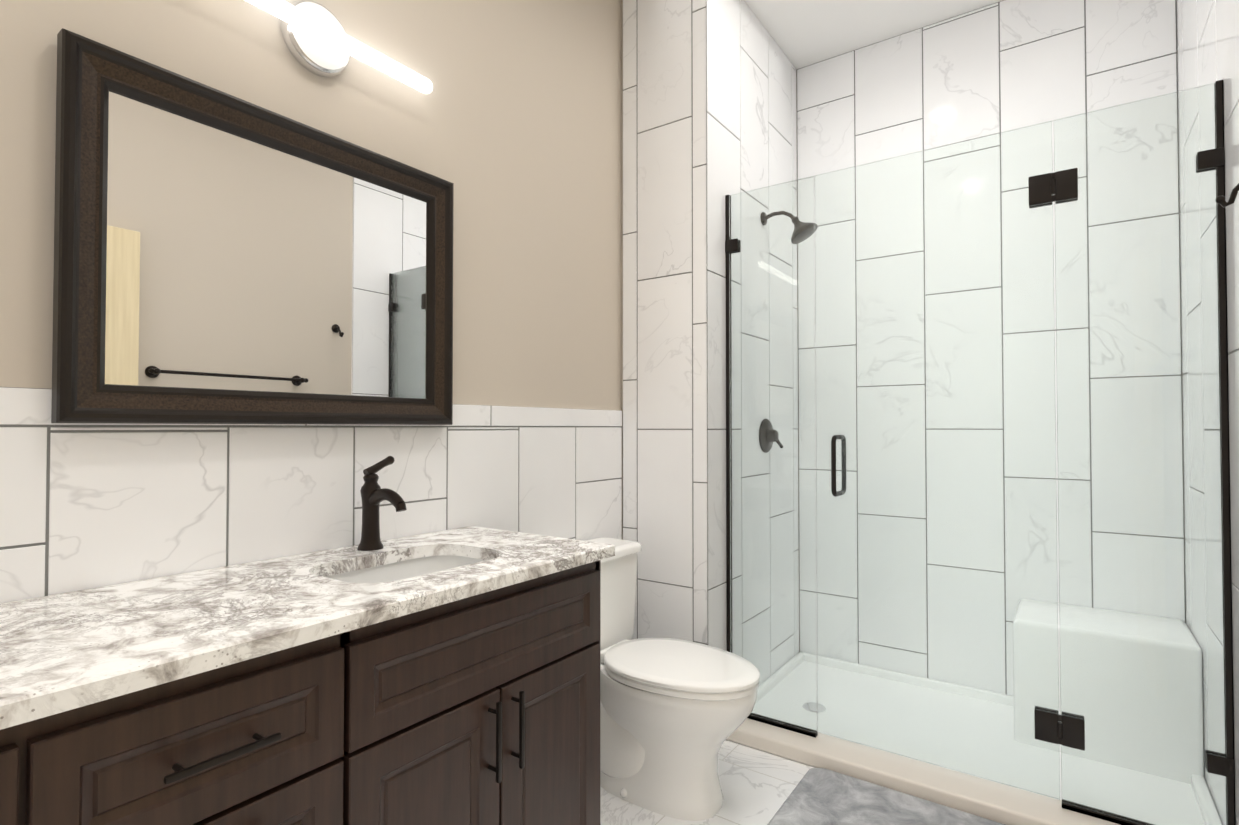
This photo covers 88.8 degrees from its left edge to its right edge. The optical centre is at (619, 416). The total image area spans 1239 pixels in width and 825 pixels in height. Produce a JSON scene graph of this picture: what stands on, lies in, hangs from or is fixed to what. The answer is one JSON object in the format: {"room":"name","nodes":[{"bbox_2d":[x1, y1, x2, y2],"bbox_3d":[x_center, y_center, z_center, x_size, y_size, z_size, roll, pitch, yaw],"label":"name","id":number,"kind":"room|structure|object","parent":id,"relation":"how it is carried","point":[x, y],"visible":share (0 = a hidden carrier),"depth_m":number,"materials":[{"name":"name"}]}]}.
{"room":"bathroom","nodes":[
{"label":"bathroom","id":0,"kind":"room"},
{"bbox_2d":[0,0,621,410],"bbox_3d":[-0.772,-0.299,1.676,0.120,3.050,2.630,-1,-1,35],"label":"wall","id":1,"kind":"structure","parent":0,"point":[508,126],"depth_m":1.99,"materials":[{"name":"beige paint"}]},
{"bbox_2d":[51,28,453,424],"bbox_3d":[-0.766,-0.343,1.522,0.041,0.722,0.900,-1,-1,35],"label":"mirror","id":2,"kind":"object","parent":1,"relation":"attached to","point":[220,257],"visible":1,"depth_m":1.40,"materials":[{"name":"black mirror"}]},
{"bbox_2d":[0,387,621,603],"bbox_3d":[-0.701,0.591,1.647,0.012,1.268,2.450,-1,-1,35],"label":"wainscot tile","id":3,"kind":"structure","parent":1,"relation":"attached to","point":[84,506],"depth_m":1.46,"materials":[{"name":"tile"}]},
{"bbox_2d":[246,0,431,92],"bbox_3d":[-0.738,-0.946,1.570,0.072,0.170,0.630,-1,-1,35],"label":"vanity light","id":4,"kind":"object","parent":1,"relation":"attached to","point":[318,41],"visible":1,"depth_m":1.57,"materials":[{"name":"white glass"}]},
{"bbox_2d":[622,0,622,539],"bbox_3d":[0.461,-0.277,2.966,0.400,3.050,1.000,-1,-1,35],"label":"wall","id":5,"kind":"structure","parent":0,"point":[622,269],"depth_m":2.68,"materials":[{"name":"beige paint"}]},
{"bbox_2d":[623,0,798,685],"bbox_3d":[0.464,-0.277,2.951,0.399,3.050,1.000,-1,-1,35],"label":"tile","id":6,"kind":"structure","parent":5,"relation":"attached to","point":[709,108],"depth_m":2.59,"materials":[{"name":"tile"}]},
{"bbox_2d":[759,419,782,452],"bbox_3d":[0.691,0.086,2.869,0.059,0.156,0.156,-1,-1,35],"label":"shower valve","id":7,"kind":"object","parent":6,"relation":"attached to","point":[766,439],"depth_m":2.85,"materials":[{"name":"black metal"}]},
{"bbox_2d":[761,211,817,243],"bbox_3d":[0.760,-0.851,2.822,0.245,0.167,0.127,-1,-1,35],"label":"shower head","id":8,"kind":"object","parent":6,"relation":"attached to","point":[798,226],"depth_m":2.78},
{"bbox_2d":[600,739,815,824],"bbox_3d":[0.387,1.274,1.538,2.140,0.100,3.790,-1,-1,35],"label":"floor","id":9,"kind":"structure","parent":0,"point":[758,787],"depth_m":2.07,"materials":[{"name":"tile"}]},
{"bbox_2d":[0,530,614,824],"bbox_3d":[-0.676,0.788,1.182,0.558,0.858,1.524,-1,-1,35],"label":"bathroom vanity","id":10,"kind":"object","parent":9,"relation":"on","point":[449,677],"depth_m":1.07,"materials":[{"name":"brown wood"}]},
{"bbox_2d":[357,456,406,550],"bbox_3d":[-0.577,0.217,1.588,0.169,0.232,0.098,-1,-1,35],"label":"faucet","id":11,"kind":"object","parent":10,"relation":"on","point":[373,494],"visible":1,"depth_m":1.58,"materials":[{"name":"black metal"}]},
{"bbox_2d":[284,546,523,597],"bbox_3d":[-0.478,0.421,1.456,0.286,0.142,0.422,-1,-1,35],"label":"sink","id":12,"kind":"object","parent":10,"relation":"in","point":[371,577],"depth_m":1.50,"materials":[{"name":"white ceramic"}]},
{"bbox_2d":[587,538,759,820],"bbox_3d":[0.112,0.852,2.115,0.736,0.764,0.444,-1,-1,35],"label":"toilet","id":13,"kind":"object","parent":9,"relation":"on","point":[674,714],"visible":0.81,"depth_m":1.97,"materials":[{"name":"white ceramic"}]},
{"bbox_2d":[767,768,1004,824],"bbox_3d":[0.850,1.220,1.794,0.780,0.016,0.500,-1,-1,35],"label":"bath mat","id":14,"kind":"object","parent":9,"relation":"on","point":[820,796],"visible":0.96,"depth_m":1.97,"materials":[{"name":"fabric"}]},
{"bbox_2d":[726,599,1221,824],"bbox_3d":[1.246,0.999,2.408,1.477,0.480,0.944,-1,-1,35],"label":"shower pan","id":15,"kind":"object","parent":9,"relation":"on","point":[989,800],"depth_m":2.22,"materials":[{"name":"white plastic"}]},
{"bbox_2d":[725,80,1235,824],"bbox_3d":[1.039,0.135,2.131,1.478,2.083,0.143,-1,-1,35],"label":"glass","id":16,"kind":"object","parent":15,"relation":"on","point":[1055,726],"visible":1,"depth_m":1.96,"materials":[{"name":"clear glass"}]},
{"bbox_2d":[744,0,1002,69],"bbox_3d":[0.387,-1.876,1.593,2.140,0.100,3.790,-1,-1,35],"label":"ceiling","id":17,"kind":"structure","parent":0,"point":[803,33],"depth_m":2.88,"materials":[{"name":"white paint"}]},
{"bbox_2d":[796,0,1185,651],"bbox_3d":[1.348,-0.276,3.023,2.020,3.050,0.120,-1,-1,35],"label":"wall","id":18,"kind":"structure","parent":0,"point":[798,438],"depth_m":3.24,"materials":[{"name":"white tile"}]},
{"bbox_2d":[797,0,1185,695],"bbox_3d":[1.520,-0.280,2.817,1.480,3.050,0.004,-1,-1,35],"label":"wall tile","id":19,"kind":"structure","parent":18,"relation":"attached to","point":[1003,66],"depth_m":2.76,"materials":[{"name":"tile"}]},
{"bbox_3d":[1.182,-0.312,0.940,0.120,3.050,3.690,-1,-1,35],"label":"wall","id":20,"kind":"structure","parent":0,"visible":0},
{"bbox_2d":[1177,0,1238,824],"bbox_3d":[1.815,-0.295,1.944,0.010,3.050,1.080,-1,-1,35],"label":"wall tiles","id":21,"kind":"structure","parent":20,"relation":"attached to","point":[1208,41],"depth_m":1.94,"materials":[{"name":"tile"}]},
{"bbox_2d":[1215,183,1238,207],"bbox_3d":[1.416,-0.523,1.447,0.079,0.079,0.048,-1,-1,35],"label":"robe hook","id":22,"kind":"object","parent":20,"relation":"attached to","point":[1221,201],"visible":1,"depth_m":1.45,"materials":[{"name":"black metal"}]}
]}

